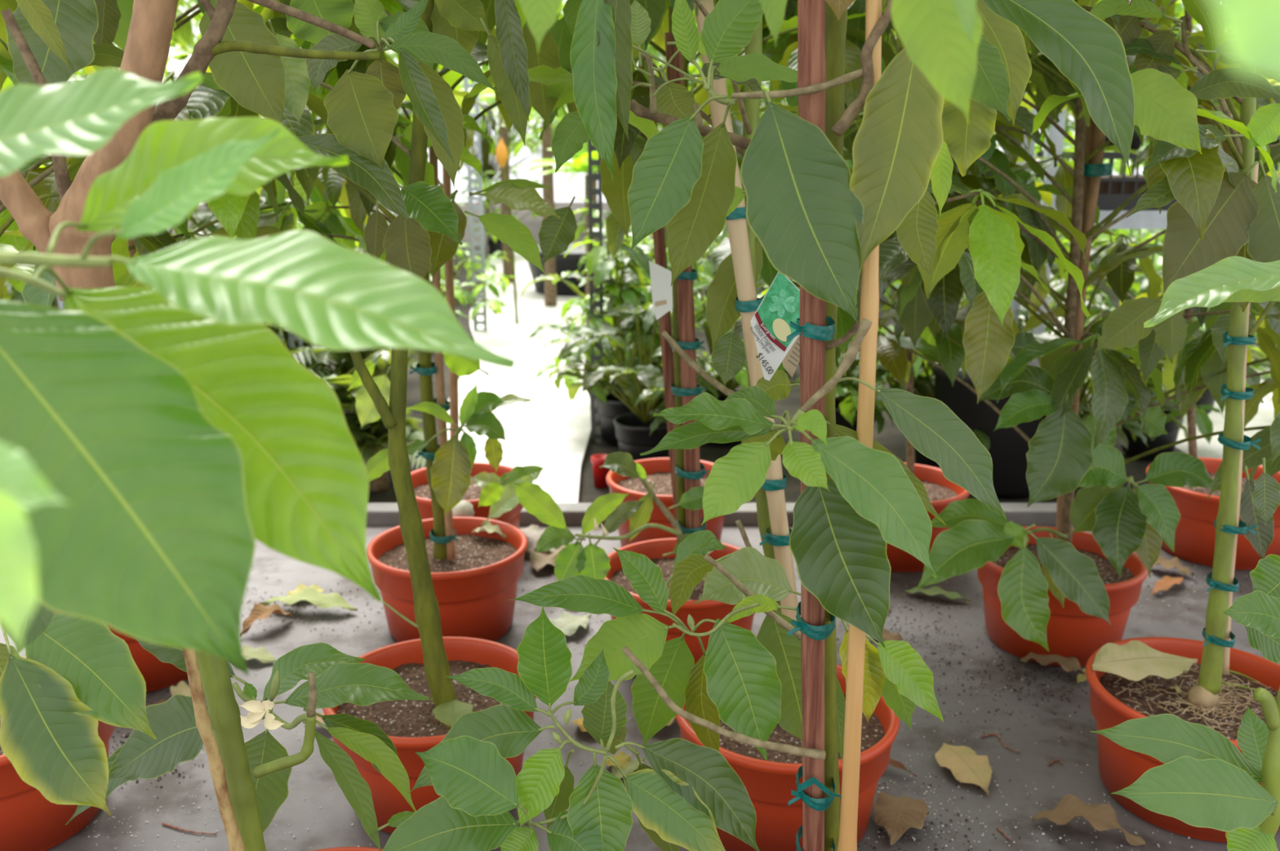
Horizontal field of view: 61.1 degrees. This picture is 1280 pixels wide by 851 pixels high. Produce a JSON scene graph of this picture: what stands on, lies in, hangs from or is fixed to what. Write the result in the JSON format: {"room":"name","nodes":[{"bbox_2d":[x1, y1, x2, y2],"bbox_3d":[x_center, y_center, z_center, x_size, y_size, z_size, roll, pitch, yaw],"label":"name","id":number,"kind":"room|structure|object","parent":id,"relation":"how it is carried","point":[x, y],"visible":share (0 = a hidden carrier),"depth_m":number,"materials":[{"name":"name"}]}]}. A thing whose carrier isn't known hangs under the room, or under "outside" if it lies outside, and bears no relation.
{"room":"plant shop","nodes":[
{"label":"plant shop","id":0,"kind":"room"},
{"bbox_2d":[446,251,591,502],"bbox_3d":[-0.651,-0.653,6.030,0.863,0.024,6.854,-1,15,-3],"label":"path","id":1,"kind":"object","parent":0,"point":[553,432],"visible":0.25,"depth_m":4.01,"materials":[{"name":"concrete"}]},
{"bbox_2d":[463,76,487,330],"bbox_3d":[-0.773,-1.509,5.013,0.068,2.200,0.068,0,15,0],"label":"steel post","id":2,"kind":"object","parent":1,"relation":"on","point":[469,171],"visible":0.43,"depth_m":5.13,"materials":[{"name":"metal"}]},
{"bbox_2d":[411,71,567,282],"bbox_3d":[-0.841,-1.585,6.867,1.091,1.368,0.943,0,15,0],"label":"tree","id":3,"kind":"object","parent":1,"relation":"on","point":[504,131],"visible":0.06,"depth_m":6.80,"materials":[{"name":"green plant"}]},
{"bbox_2d":[495,137,518,324],"bbox_3d":[-0.653,-0.936,5.340,0.087,0.924,0.059,0,15,0],"label":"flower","id":4,"kind":"object","parent":1,"relation":"on","point":[501,153],"visible":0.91,"depth_m":5.25,"materials":[{"name":"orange plant"}]},
{"bbox_2d":[458,164,556,256],"bbox_3d":[-1.044,-1.663,8.454,0.699,0.698,0.812,-9,18,-31],"label":"potted plant","id":5,"kind":"object","parent":1,"relation":"on","point":[495,244],"visible":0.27,"depth_m":8.46,"materials":[{"name":"green plant"}]},
{"bbox_2d":[486,237,502,256],"bbox_3d":[-1.111,-1.397,8.529,0.184,0.144,0.184,0,15,0],"label":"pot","id":6,"kind":"object","parent":5,"relation":"on","point":[493,246],"depth_m":8.46,"materials":[{"name":"black plastic"}]},
{"bbox_2d":[457,87,568,306],"bbox_3d":[-0.560,-1.272,5.819,0.991,1.306,1.145,5,16,20],"label":"tree","id":7,"kind":"object","parent":1,"relation":"on","point":[549,266],"visible":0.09,"depth_m":5.84,"materials":[{"name":"green plant"}]},
{"bbox_2d":[509,142,598,324],"bbox_3d":[-0.274,-0.910,5.162,0.627,0.945,0.654,0,15,0],"label":"fern","id":8,"kind":"object","parent":1,"relation":"on","point":[580,164],"visible":0.38,"depth_m":5.04,"materials":[{"name":"green plant"}]},
{"bbox_2d":[527,242,622,297],"bbox_3d":[-0.390,-0.935,6.582,0.640,0.280,0.640,0,15,0],"label":"tub","id":9,"kind":"object","parent":1,"relation":"on","point":[571,261],"visible":0.27,"depth_m":6.34,"materials":[{"name":"black plastic"}]},
{"bbox_2d":[4,201,1253,502],"bbox_3d":[0.000,-1.486,9.225,28.000,0.020,13.410,0,15,0],"label":"ground","id":10,"kind":"structure","parent":0,"point":[892,438],"depth_m":3.78,"materials":[{"name":"concrete"}]},
{"bbox_2d":[3,77,237,307],"bbox_3d":[-1.831,-0.646,3.822,1.118,1.129,1.000,0,15,0],"label":"potted plant","id":11,"kind":"object","parent":10,"relation":"on","point":[200,214],"visible":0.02,"depth_m":3.60,"materials":[{"name":"green plant"}]},
{"bbox_2d":[71,33,197,81],"bbox_3d":[-4.709,-2.776,8.612,2.954,2.765,2.463,-9,17,-29],"label":"tree","id":12,"kind":"object","parent":10,"relation":"on","point":[77,74],"visible":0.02,"depth_m":9.40,"materials":[{"name":"green plant"}]},
{"bbox_2d":[70,0,203,83],"bbox_3d":[-3.654,-1.996,6.206,2.504,2.504,2.390,6,16,21],"label":"tree","id":13,"kind":"object","parent":10,"relation":"on","point":[184,31],"visible":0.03,"depth_m":6.21,"materials":[{"name":"green plant"}]},
{"bbox_2d":[168,115,392,369],"bbox_3d":[-1.350,-0.808,4.197,1.103,1.248,1.098,0,15,0],"label":"potted plant","id":14,"kind":"object","parent":10,"relation":"on","point":[262,199],"visible":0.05,"depth_m":4.07,"materials":[{"name":"green plant"}]},
{"bbox_2d":[286,340,319,369],"bbox_3d":[-1.347,-0.258,4.279,0.184,0.144,0.184,0,15,0],"label":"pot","id":15,"kind":"object","parent":14,"relation":"on","point":[307,344],"depth_m":4.24,"materials":[{"name":"plastic"}]},
{"bbox_2d":[119,0,497,183],"bbox_3d":[-2.397,-2.449,7.772,2.609,2.568,2.382,4,16,15],"label":"tree","id":16,"kind":"object","parent":10,"relation":"on","point":[392,54],"visible":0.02,"depth_m":7.27,"materials":[{"name":"green plant"}]},
{"bbox_2d":[265,324,418,401],"bbox_3d":[-0.969,-0.069,3.087,0.656,0.395,0.521,0,15,0],"label":"potted plant","id":17,"kind":"object","parent":10,"relation":"on","point":[381,362],"visible":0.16,"depth_m":3.15,"materials":[{"name":"green plant"}]},
{"bbox_2d":[287,346,418,413],"bbox_3d":[-0.897,-0.124,3.253,0.570,0.436,0.506,-14,20,-41],"label":"palm","id":18,"kind":"object","parent":10,"relation":"on","point":[300,353],"visible":0.21,"depth_m":3.10,"materials":[{"name":"green plant"}]},
{"bbox_2d":[319,374,408,416],"bbox_3d":[-0.872,0.012,2.957,0.468,0.326,0.400,-6,16,-20],"label":"palm","id":19,"kind":"object","parent":10,"relation":"on","point":[339,383],"visible":0.21,"depth_m":2.86,"materials":[{"name":"green plant"}]},
{"bbox_2d":[343,408,426,492],"bbox_3d":[-0.721,0.063,2.961,0.397,0.226,0.390,0,15,0],"label":"palm","id":20,"kind":"object","parent":10,"relation":"on","point":[367,437],"visible":0.45,"depth_m":2.91,"materials":[{"name":"green plant"}]},
{"bbox_2d":[381,199,510,297],"bbox_3d":[-1.164,-1.046,6.382,0.765,0.578,0.749,-5,16,-19],"label":"potted plant","id":21,"kind":"object","parent":10,"relation":"on","point":[490,266],"visible":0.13,"depth_m":6.35,"materials":[{"name":"green plant"}]},
{"bbox_2d":[429,271,458,297],"bbox_3d":[-1.158,-0.828,6.404,0.184,0.144,0.184,0,15,0],"label":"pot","id":22,"kind":"object","parent":21,"relation":"on","point":[455,273],"depth_m":6.35,"materials":[{"name":"plastic"}]},
{"bbox_2d":[429,248,524,321],"bbox_3d":[-0.914,-0.611,5.070,0.762,0.416,0.584,0,15,0],"label":"potted plant","id":23,"kind":"object","parent":10,"relation":"on","point":[495,305],"visible":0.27,"depth_m":4.99,"materials":[{"name":"green plant"}]},
{"bbox_2d":[393,0,586,242],"bbox_3d":[-1.321,-2.914,9.267,2.172,2.693,1.922,0,15,0],"label":"tree","id":24,"kind":"object","parent":10,"relation":"on","point":[486,144],"visible":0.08,"depth_m":9.46,"materials":[{"name":"green plant"}]},
{"bbox_2d":[478,0,691,202],"bbox_3d":[-0.382,-3.708,11.997,2.749,2.814,3.076,-4,15,-14],"label":"tree","id":25,"kind":"object","parent":10,"relation":"on","point":[521,143],"visible":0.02,"depth_m":12.21,"materials":[{"name":"green plant"}]},
{"bbox_2d":[587,138,604,442],"bbox_3d":[-0.133,-0.917,3.191,0.042,2.000,0.042,0,15,0],"label":"steel post","id":26,"kind":"object","parent":10,"relation":"on","point":[591,162],"visible":0.49,"depth_m":3.26,"materials":[{"name":"metal"}]},
{"bbox_2d":[591,453,609,488],"bbox_3d":[-0.107,0.127,2.995,0.056,0.085,0.056,0,15,0],"label":"planter","id":27,"kind":"object","parent":10,"relation":"on","point":[599,473],"visible":0.77,"depth_m":2.98,"materials":[{"name":"red plastic"}]},
{"bbox_2d":[533,231,717,444],"bbox_3d":[-0.037,-0.282,3.383,0.559,0.653,0.527,0,15,0],"label":"potted plant","id":28,"kind":"object","parent":10,"relation":"on","point":[602,267],"visible":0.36,"depth_m":3.30,"materials":[{"name":"green plant"}]},
{"bbox_2d":[594,391,632,444],"bbox_3d":[-0.050,-0.025,3.410,0.184,0.144,0.184,0,15,0],"label":"pot","id":29,"kind":"object","parent":28,"relation":"on","point":[614,407],"depth_m":3.35,"materials":[{"name":"black plastic"}]},
{"bbox_2d":[560,197,714,359],"bbox_3d":[0.002,-0.599,4.497,0.654,0.690,0.741,12,19,37],"label":"potted plant","id":30,"kind":"object","parent":10,"relation":"on","point":[595,213],"visible":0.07,"depth_m":4.45,"materials":[{"name":"green plant"}]},
{"bbox_2d":[554,297,725,460],"bbox_3d":[0.006,-0.117,3.057,0.491,0.501,0.481,0,15,0],"label":"potted plant","id":31,"kind":"object","parent":10,"relation":"on","point":[637,432],"visible":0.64,"depth_m":3.05,"materials":[{"name":"green plant"}]},
{"bbox_2d":[613,412,669,460],"bbox_3d":[0.016,0.052,3.120,0.184,0.144,0.184,0,15,0],"label":"pot","id":32,"kind":"object","parent":31,"relation":"on","point":[633,430],"depth_m":3.05,"materials":[{"name":"black plastic"}]},
{"bbox_2d":[520,227,759,408],"bbox_3d":[0.027,-0.408,3.628,0.851,0.769,0.792,0,15,0],"label":"potted plant","id":33,"kind":"object","parent":10,"relation":"on","point":[707,265],"visible":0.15,"depth_m":3.54,"materials":[{"name":"green plant"}]},
{"bbox_2d":[574,219,723,270],"bbox_3d":[0.125,-0.909,5.566,0.942,0.735,0.826,-1,15,-5],"label":"potted plant","id":34,"kind":"object","parent":10,"relation":"on","point":[582,228],"visible":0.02,"depth_m":5.50,"materials":[{"name":"green plant"}]},
{"bbox_2d":[537,1,785,138],"bbox_3d":[0.277,-2.788,9.085,2.268,2.544,2.359,0,15,0],"label":"tree","id":35,"kind":"object","parent":10,"relation":"on","point":[651,50],"visible":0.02,"depth_m":8.96,"materials":[{"name":"green plant"}]},
{"bbox_2d":[366,502,1057,524],"bbox_3d":[0.000,0.225,2.705,12.000,0.050,0.070,0,15,0],"label":"kerb","id":36,"kind":"object","parent":10,"relation":"on","point":[377,513],"depth_m":2.67,"materials":[{"name":"concrete"}]},
{"bbox_2d":[624,240,858,444],"bbox_3d":[0.324,-0.315,3.372,0.729,0.724,0.780,-9,17,-29],"label":"potted plant","id":37,"kind":"object","parent":10,"relation":"on","point":[741,378],"visible":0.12,"depth_m":3.36,"materials":[{"name":"green plant"}]},
{"bbox_2d":[700,389,741,444],"bbox_3d":[0.257,-0.025,3.410,0.184,0.144,0.184,0,15,0],"label":"leaf","id":38,"kind":"object","parent":37,"relation":"on","point":[721,397],"depth_m":3.38,"materials":[{"name":"plant"}]},
{"bbox_2d":[645,22,845,149],"bbox_3d":[0.970,-2.199,6.871,2.110,2.552,2.010,-2,15,-6],"label":"tree","id":39,"kind":"object","parent":10,"relation":"on","point":[692,69],"visible":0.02,"depth_m":6.60,"materials":[{"name":"green plant"}]},
{"bbox_2d":[697,266,968,436],"bbox_3d":[0.656,-0.246,3.220,0.794,0.669,0.740,-7,16,-24],"label":"potted plant","id":40,"kind":"object","parent":10,"relation":"on","point":[842,410],"visible":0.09,"depth_m":3.13,"materials":[{"name":"green plant"}]},
{"bbox_2d":[835,397,877,436],"bbox_3d":[0.630,0.001,3.313,0.184,0.144,0.184,0,15,0],"label":"pot","id":41,"kind":"object","parent":40,"relation":"on","point":[840,420],"depth_m":3.23,"materials":[{"name":"black plastic"}]},
{"bbox_2d":[844,332,1011,467],"bbox_3d":[0.879,-0.104,3.084,0.549,0.466,0.531,9,18,31],"label":"potted plant","id":42,"kind":"object","parent":10,"relation":"on","point":[923,385],"visible":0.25,"depth_m":3.03,"materials":[{"name":"green plant"}]},
{"bbox_2d":[914,447,936,467],"bbox_3d":[0.865,0.058,3.100,0.184,0.144,0.184,0,15,0],"label":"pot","id":43,"kind":"object","parent":42,"relation":"on","point":[920,459],"depth_m":3.07,"materials":[{"name":"plastic"}]},
{"bbox_2d":[930,355,1046,498],"bbox_3d":[0.991,-0.009,3.000,0.390,0.345,0.390,0,15,0],"label":"barrel planter","id":44,"kind":"object","parent":10,"relation":"on","point":[1008,449],"visible":0.23,"depth_m":2.86,"materials":[{"name":"black plastic"}]},
{"bbox_2d":[964,176,1149,380],"bbox_3d":[1.363,-0.435,3.664,0.895,0.802,0.793,0,15,0],"label":"potted plant","id":45,"kind":"object","parent":10,"relation":"on","point":[1055,271],"visible":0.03,"depth_m":3.56,"materials":[{"name":"green plant"}]},
{"bbox_2d":[994,132,1137,300],"bbox_3d":[1.463,-0.889,4.582,1.148,1.205,1.086,0,15,0],"label":"potted plant","id":46,"kind":"object","parent":10,"relation":"on","point":[1117,162],"visible":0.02,"depth_m":4.27,"materials":[{"name":"green plant"}]},
{"bbox_2d":[1009,91,1167,343],"bbox_3d":[1.574,-0.826,3.120,1.054,1.860,0.358,0,15,0],"label":"steel shelf","id":47,"kind":"object","parent":10,"relation":"on","point":[1141,219],"visible":0.12,"depth_m":3.00,"materials":[{"name":"metal"}]},
{"bbox_2d":[1035,151,1177,210],"bbox_3d":[1.373,-0.706,3.134,0.368,0.160,0.278,0,15,0],"label":"plastic crate","id":48,"kind":"object","parent":47,"relation":"on","point":[1114,190],"visible":0.2,"depth_m":3.02,"materials":[{"name":"black"}]},
{"bbox_2d":[1067,111,1141,150],"bbox_3d":[1.369,-0.887,3.067,0.460,0.212,0.415,-13,20,-40],"label":"leaf plant","id":49,"kind":"object","parent":48,"relation":"on","point":[1135,143],"visible":0.05,"depth_m":3.06,"materials":[{"name":"green plant"}]},
{"bbox_2d":[1195,337,1277,413],"bbox_3d":[1.675,-0.170,3.276,0.568,0.258,0.536,0,15,0],"label":"leaf plant","id":50,"kind":"object","parent":47,"relation":"on","point":[1207,398],"visible":0.06,"depth_m":3.24,"materials":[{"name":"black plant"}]},
{"bbox_2d":[1008,323,1202,448],"bbox_3d":[1.226,-0.065,3.023,0.625,0.422,0.611,0,15,0],"label":"potted plant","id":51,"kind":"object","parent":10,"relation":"on","point":[1135,428],"visible":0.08,"depth_m":2.86,"materials":[{"name":"green plant"}]},
{"bbox_2d":[1052,282,1271,458],"bbox_3d":[1.576,-0.170,3.240,0.654,0.510,0.578,0,15,0],"label":"shrub","id":52,"kind":"object","parent":10,"relation":"on","point":[1204,424],"visible":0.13,"depth_m":3.19,"materials":[{"name":"green plant"}]},
{"bbox_2d":[1121,406,1184,458],"bbox_3d":[1.534,0.013,3.265,0.184,0.144,0.184,0,15,0],"label":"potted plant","id":53,"kind":"object","parent":52,"relation":"on","point":[1134,448],"depth_m":3.21,"materials":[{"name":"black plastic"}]},
{"bbox_2d":[1064,0,1279,174],"bbox_3d":[3.347,-1.929,6.269,2.176,2.343,2.230,-1,15,-3],"label":"tree","id":54,"kind":"object","parent":10,"relation":"on","point":[1180,10],"visible":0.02,"depth_m":6.52,"materials":[{"name":"green plant"}]},
{"bbox_2d":[0,524,1279,850],"bbox_3d":[0.000,0.905,0.253,12.000,0.020,5.020,0,15,0],"label":"floor","id":55,"kind":"structure","parent":0,"point":[330,825],"depth_m":1.75,"materials":[{"name":"concrete"}]},
{"bbox_2d":[0,0,283,850],"bbox_3d":[-0.735,-0.248,1.113,0.822,1.762,1.184,0,15,0],"label":"potted tree","id":56,"kind":"object","parent":55,"relation":"on","point":[62,703],"visible":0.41,"depth_m":0.81,"materials":[{"name":"green plant"}]},
{"bbox_2d":[0,0,355,692],"bbox_3d":[-0.739,-0.446,1.790,0.922,1.794,0.870,0,15,0],"label":"potted tree","id":57,"kind":"object","parent":55,"relation":"on","point":[157,674],"visible":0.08,"depth_m":1.83,"materials":[{"name":"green plant"}]},
{"bbox_2d":[170,680,204,696],"bbox_3d":[-0.756,0.452,1.817,0.056,0.041,0.059,0,15,0],"label":"fallen leaf","id":58,"kind":"object","parent":55,"relation":"on","point":[183,688],"visible":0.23,"depth_m":1.81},
{"bbox_2d":[0,67,515,675],"bbox_3d":[-0.485,-0.096,0.280,0.834,1.900,0.451,0,15,0],"label":"leaves","id":59,"kind":"object","parent":55,"relation":"on","point":[149,436],"visible":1,"depth_m":0.45,"materials":[{"name":"green plant"}]},
{"bbox_2d":[241,644,275,662],"bbox_3d":[-0.716,0.419,1.986,0.118,0.016,0.043,4,16,16],"label":"fallen leaf","id":60,"kind":"object","parent":55,"relation":"on","point":[260,653],"visible":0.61,"depth_m":1.98,"materials":[{"name":"plant"}]},
{"bbox_2d":[240,603,292,636],"bbox_3d":[-0.727,0.372,2.105,0.115,0.045,0.054,-14,21,-43],"label":"fallen leaf","id":61,"kind":"object","parent":55,"relation":"on","point":[259,611],"visible":0.97,"depth_m":2.10,"materials":[{"name":"plant"}]},
{"bbox_2d":[0,0,577,850],"bbox_3d":[-0.240,-0.326,0.964,0.715,1.991,1.060,-6,16,-20],"label":"potted tree","id":62,"kind":"object","parent":55,"relation":"on","point":[265,72],"visible":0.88,"depth_m":1.05,"materials":[{"name":"green plant"}]},
{"bbox_2d":[258,586,357,610],"bbox_3d":[-0.670,0.355,2.185,0.209,0.037,0.065,0,15,0],"label":"fallen leaf","id":63,"kind":"object","parent":55,"relation":"on","point":[312,595],"visible":0.98,"depth_m":2.18,"materials":[{"name":"plant"}]},
{"bbox_2d":[186,0,536,833],"bbox_3d":[-0.308,-0.385,1.345,0.744,1.908,0.787,6,16,22],"label":"potted tree","id":64,"kind":"object","parent":55,"relation":"on","point":[424,663],"visible":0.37,"depth_m":1.48,"materials":[{"name":"green plant"}]},
{"bbox_2d":[432,698,473,726],"bbox_3d":[-0.260,0.400,1.519,0.057,0.011,0.060,9,18,32],"label":"fallen leaf","id":65,"kind":"object","parent":64,"relation":"on","point":[447,713],"visible":0.87,"depth_m":1.51,"materials":[{"name":"plant"}]},
{"bbox_2d":[253,3,547,528],"bbox_3d":[-0.453,-0.581,2.264,0.710,1.810,0.738,-5,16,-17],"label":"potted tree","id":66,"kind":"object","parent":55,"relation":"on","point":[508,508],"visible":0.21,"depth_m":2.34,"materials":[{"name":"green plant"}]},
{"bbox_2d":[172,0,658,642],"bbox_3d":[-0.332,-0.464,1.890,0.819,1.778,0.832,0,15,0],"label":"potted tree","id":67,"kind":"object","parent":55,"relation":"on","point":[475,575],"visible":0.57,"depth_m":1.97,"materials":[{"name":"green plant"}]},
{"bbox_2d":[471,520,506,537],"bbox_3d":[-0.305,0.210,2.183,0.061,0.027,0.055,-7,16,-24],"label":"fallen leaf","id":68,"kind":"object","parent":67,"relation":"on","point":[488,526],"visible":1,"depth_m":2.19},
{"bbox_2d":[452,500,474,516],"bbox_3d":[-0.373,0.181,2.265,0.054,0.055,0.054,-13,20,-40],"label":"stone","id":69,"kind":"object","parent":55,"relation":"on","point":[463,508],"visible":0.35,"depth_m":2.24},
{"bbox_2d":[520,524,559,553],"bbox_3d":[-0.238,0.262,2.498,0.116,0.054,0.170,0,15,0],"label":"fallen leaf","id":70,"kind":"object","parent":55,"relation":"on","point":[533,532],"visible":0.46,"depth_m":2.51,"materials":[{"name":"plant"}]},
{"bbox_2d":[529,537,565,572],"bbox_3d":[-0.202,0.283,2.436,0.084,0.045,0.161,0,15,0],"label":"fallen leaf","id":71,"kind":"object","parent":55,"relation":"on","point":[538,560],"visible":0.57,"depth_m":2.40,"materials":[{"name":"plant"}]},
{"bbox_2d":[548,611,591,635],"bbox_3d":[-0.138,0.384,2.102,0.084,0.024,0.097,0,15,0],"label":"fallen leaf","id":72,"kind":"object","parent":55,"relation":"on","point":[568,624],"visible":0.76,"depth_m":2.10,"materials":[{"name":"plant"}]},
{"bbox_2d":[605,751,631,769],"bbox_3d":[-0.035,0.510,1.643,0.041,0.018,0.046,0,15,0],"label":"fallen leaf","id":73,"kind":"object","parent":55,"relation":"on","point":[622,761],"visible":0.73,"depth_m":1.64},
{"bbox_2d":[611,755,645,777],"bbox_3d":[-0.017,0.513,1.636,0.051,0.015,0.058,0,15,0],"label":"fallen leaf","id":74,"kind":"object","parent":55,"relation":"on","point":[633,764],"visible":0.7,"depth_m":1.63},
{"bbox_2d":[70,524,1246,850],"bbox_3d":[0.327,0.424,2.004,2.631,0.004,1.408,0,15,0],"label":"grains","id":75,"kind":"object","parent":55,"relation":"on","point":[294,836],"visible":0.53,"depth_m":1.56,"materials":[{"name":"white"}]},
{"bbox_2d":[109,541,1253,850],"bbox_3d":[0.307,0.424,2.000,2.693,0.005,1.419,0,15,0],"label":"crumbs","id":76,"kind":"object","parent":55,"relation":"on","point":[932,652],"visible":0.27,"depth_m":1.93,"materials":[{"name":"brown"}]},
{"bbox_2d":[477,0,895,663],"bbox_3d":[0.083,-0.457,1.798,0.772,1.811,0.775,-11,18,-35],"label":"potted tree","id":77,"kind":"object","parent":55,"relation":"on","point":[681,386],"visible":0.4,"depth_m":1.85,"materials":[{"name":"green plant"}]},
{"bbox_2d":[648,260,672,319],"bbox_3d":[0.033,-0.210,1.688,0.036,0.090,0.023,-2,15,-6],"label":"plant tag","id":78,"kind":"object","parent":77,"relation":"hanging from","point":[660,277],"visible":1,"depth_m":1.69,"materials":[{"name":"white"}]},
{"bbox_2d":[382,0,1006,850],"bbox_3d":[0.108,-0.280,0.784,0.857,1.995,0.696,4,16,16],"label":"potted tree","id":79,"kind":"object","parent":55,"relation":"on","point":[817,222],"visible":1,"depth_m":0.89,"materials":[{"name":"green plant"}]},
{"bbox_2d":[749,271,799,381],"bbox_3d":[0.118,-0.086,0.928,0.053,0.093,0.016,-9,17,-30],"label":"plant tag","id":80,"kind":"object","parent":79,"relation":"hanging from","point":[771,326],"visible":1,"depth_m":0.93,"materials":[{"name":"white"}]},
{"bbox_2d":[757,272,799,347],"bbox_3d":[0.120,-0.099,0.927,0.042,0.065,0.012,-1,15,-5],"label":"picture","id":81,"kind":"object","parent":80,"relation":"attached to","point":[780,305],"depth_m":0.93,"materials":[{"name":"green paper"}]},
{"bbox_2d":[782,334,799,377],"bbox_3d":[0.137,-0.065,0.956,0.023,0.045,0.009,0,15,0],"label":"plant tag","id":82,"kind":"object","parent":79,"relation":"hanging from","point":[790,362],"visible":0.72,"depth_m":0.96,"materials":[{"name":"beige"}]},
{"bbox_2d":[606,0,797,546],"bbox_3d":[0.108,-0.539,2.324,0.695,1.699,0.622,7,16,24],"label":"potted tree","id":83,"kind":"object","parent":55,"relation":"on","point":[657,470],"visible":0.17,"depth_m":2.42,"materials":[{"name":"green plant"}]},
{"bbox_2d":[464,0,1090,850],"bbox_3d":[0.111,-0.379,1.333,0.786,1.903,0.702,-13,20,-41],"label":"potted tree","id":84,"kind":"object","parent":55,"relation":"on","point":[996,246],"visible":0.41,"depth_m":1.36,"materials":[{"name":"green plant"}]},
{"bbox_2d":[519,0,1279,177],"bbox_3d":[0.309,-0.086,0.438,0.747,1.800,1.016,-11,18,-35],"label":"potted tree","id":85,"kind":"object","parent":55,"relation":"on","point":[973,53],"visible":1,"depth_m":0.83,"materials":[{"name":"green plant"}]},
{"bbox_2d":[872,791,929,844],"bbox_3d":[0.360,0.540,1.511,0.089,0.028,0.081,-7,16,-24],"label":"fallen leaf","id":86,"kind":"object","parent":55,"relation":"on","point":[896,815],"visible":0.98,"depth_m":1.50,"materials":[{"name":"plant"}]},
{"bbox_2d":[697,0,1147,571],"bbox_3d":[0.562,-0.485,2.307,1.030,1.603,0.877,-9,18,-31],"label":"potted tree","id":87,"kind":"object","parent":55,"relation":"on","point":[917,321],"visible":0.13,"depth_m":2.21,"materials":[{"name":"green plant"}]},
{"bbox_2d":[905,586,971,601],"bbox_3d":[0.618,0.348,2.248,0.134,0.017,0.037,7,16,23],"label":"fallen leaf","id":88,"kind":"object","parent":55,"relation":"on","point":[933,590],"visible":0.99,"depth_m":2.25,"materials":[{"name":"plant"}]},
{"bbox_2d":[934,742,992,795],"bbox_3d":[0.486,0.512,1.635,0.085,0.017,0.109,6,16,21],"label":"fallen leaf","id":89,"kind":"object","parent":55,"relation":"on","point":[966,766],"visible":1,"depth_m":1.63,"materials":[{"name":"plant"}]},
{"bbox_2d":[789,0,1279,666],"bbox_3d":[0.744,-0.366,1.847,1.145,1.612,1.053,10,18,32],"label":"potted tree","id":90,"kind":"object","parent":55,"relation":"on","point":[1062,590],"visible":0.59,"depth_m":1.77,"materials":[{"name":"green plant"}]},
{"bbox_2d":[1020,652,1085,674],"bbox_3d":[0.742,0.423,1.941,0.104,0.033,0.072,0,15,0],"label":"fallen leaf","id":91,"kind":"object","parent":55,"relation":"on","point":[1068,664],"visible":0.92,"depth_m":1.94,"materials":[{"name":"plant"}]},
{"bbox_2d":[881,0,1279,842],"bbox_3d":[0.724,-0.332,1.374,0.875,1.789,0.862,0,15,0],"label":"potted tree","id":92,"kind":"object","parent":55,"relation":"on","point":[1201,154],"visible":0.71,"depth_m":1.33,"materials":[{"name":"green plant"}]},
{"bbox_2d":[1091,640,1197,680],"bbox_3d":[0.735,0.345,1.591,0.120,0.017,0.126,13,20,40],"label":"fallen leaf","id":93,"kind":"object","parent":92,"relation":"on","point":[1135,660],"visible":1,"depth_m":1.58,"materials":[{"name":"plant"}]},
{"bbox_2d":[1187,684,1218,709],"bbox_3d":[0.801,0.388,1.546,0.040,0.040,0.040,13,19,39],"label":"stone","id":94,"kind":"object","parent":92,"relation":"on","point":[1197,695],"visible":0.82,"depth_m":1.53,"materials":[{"name":"stone"}]},
{"bbox_2d":[1031,794,1146,845],"bbox_3d":[0.614,0.540,1.486,0.146,0.041,0.057,6,16,23],"label":"fallen leaf","id":95,"kind":"object","parent":55,"relation":"on","point":[1102,816],"visible":1,"depth_m":1.49,"materials":[{"name":"plant"}]},
{"bbox_2d":[1019,0,1279,569],"bbox_3d":[1.159,-0.499,2.355,0.951,1.605,1.006,0,15,0],"label":"potted tree","id":96,"kind":"object","parent":55,"relation":"on","point":[1195,530],"visible":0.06,"depth_m":2.40,"materials":[{"name":"green plant"}]},
{"bbox_2d":[1150,575,1183,596],"bbox_3d":[1.115,0.336,2.295,0.144,0.018,0.035,-13,20,-39],"label":"fallen leaf","id":97,"kind":"object","parent":55,"relation":"on","point":[1166,581],"visible":1,"depth_m":2.29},
{"bbox_2d":[1151,555,1194,577],"bbox_3d":[1.160,0.308,2.378,0.079,0.028,0.068,0,15,0],"label":"fallen leaf","id":98,"kind":"object","parent":55,"relation":"on","point":[1174,562],"visible":0.79,"depth_m":2.38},
{"bbox_2d":[1090,255,1279,850],"bbox_3d":[0.613,-0.221,0.924,0.521,1.808,0.859,4,16,16],"label":"potted tree","id":99,"kind":"object","parent":55,"relation":"on","point":[1204,780],"visible":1,"depth_m":0.91,"materials":[{"name":"green plant"}]},
{"bbox_2d":[1018,273,1274,465],"bbox_3d":[2.259,-0.484,5.399,1.277,0.024,5.500,0,15,0],"label":"path","id":100,"kind":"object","parent":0,"point":[1264,415],"visible":0.01,"depth_m":3.56,"materials":[{"name":"concrete"}]},
{"bbox_2d":[1050,142,1165,298],"bbox_3d":[2.298,-0.883,4.885,1.083,1.037,1.103,0,15,0],"label":"potted plant","id":101,"kind":"object","parent":100,"relation":"on","point":[1141,231],"visible":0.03,"depth_m":4.84,"materials":[{"name":"green plant"}]},
{"bbox_2d":[1049,173,1205,335],"bbox_3d":[1.878,-0.498,3.920,0.765,0.793,0.790,0,15,0],"label":"potted plant","id":102,"kind":"object","parent":100,"relation":"on","point":[1157,260],"visible":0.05,"depth_m":3.70,"materials":[{"name":"green plant"}]},
{"bbox_2d":[1145,162,1279,367],"bbox_3d":[2.595,-0.719,4.392,0.998,0.976,0.932,-7,16,-24],"label":"potted plant","id":103,"kind":"object","parent":100,"relation":"on","point":[1158,241],"visible":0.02,"depth_m":4.46,"materials":[{"name":"green plant"}]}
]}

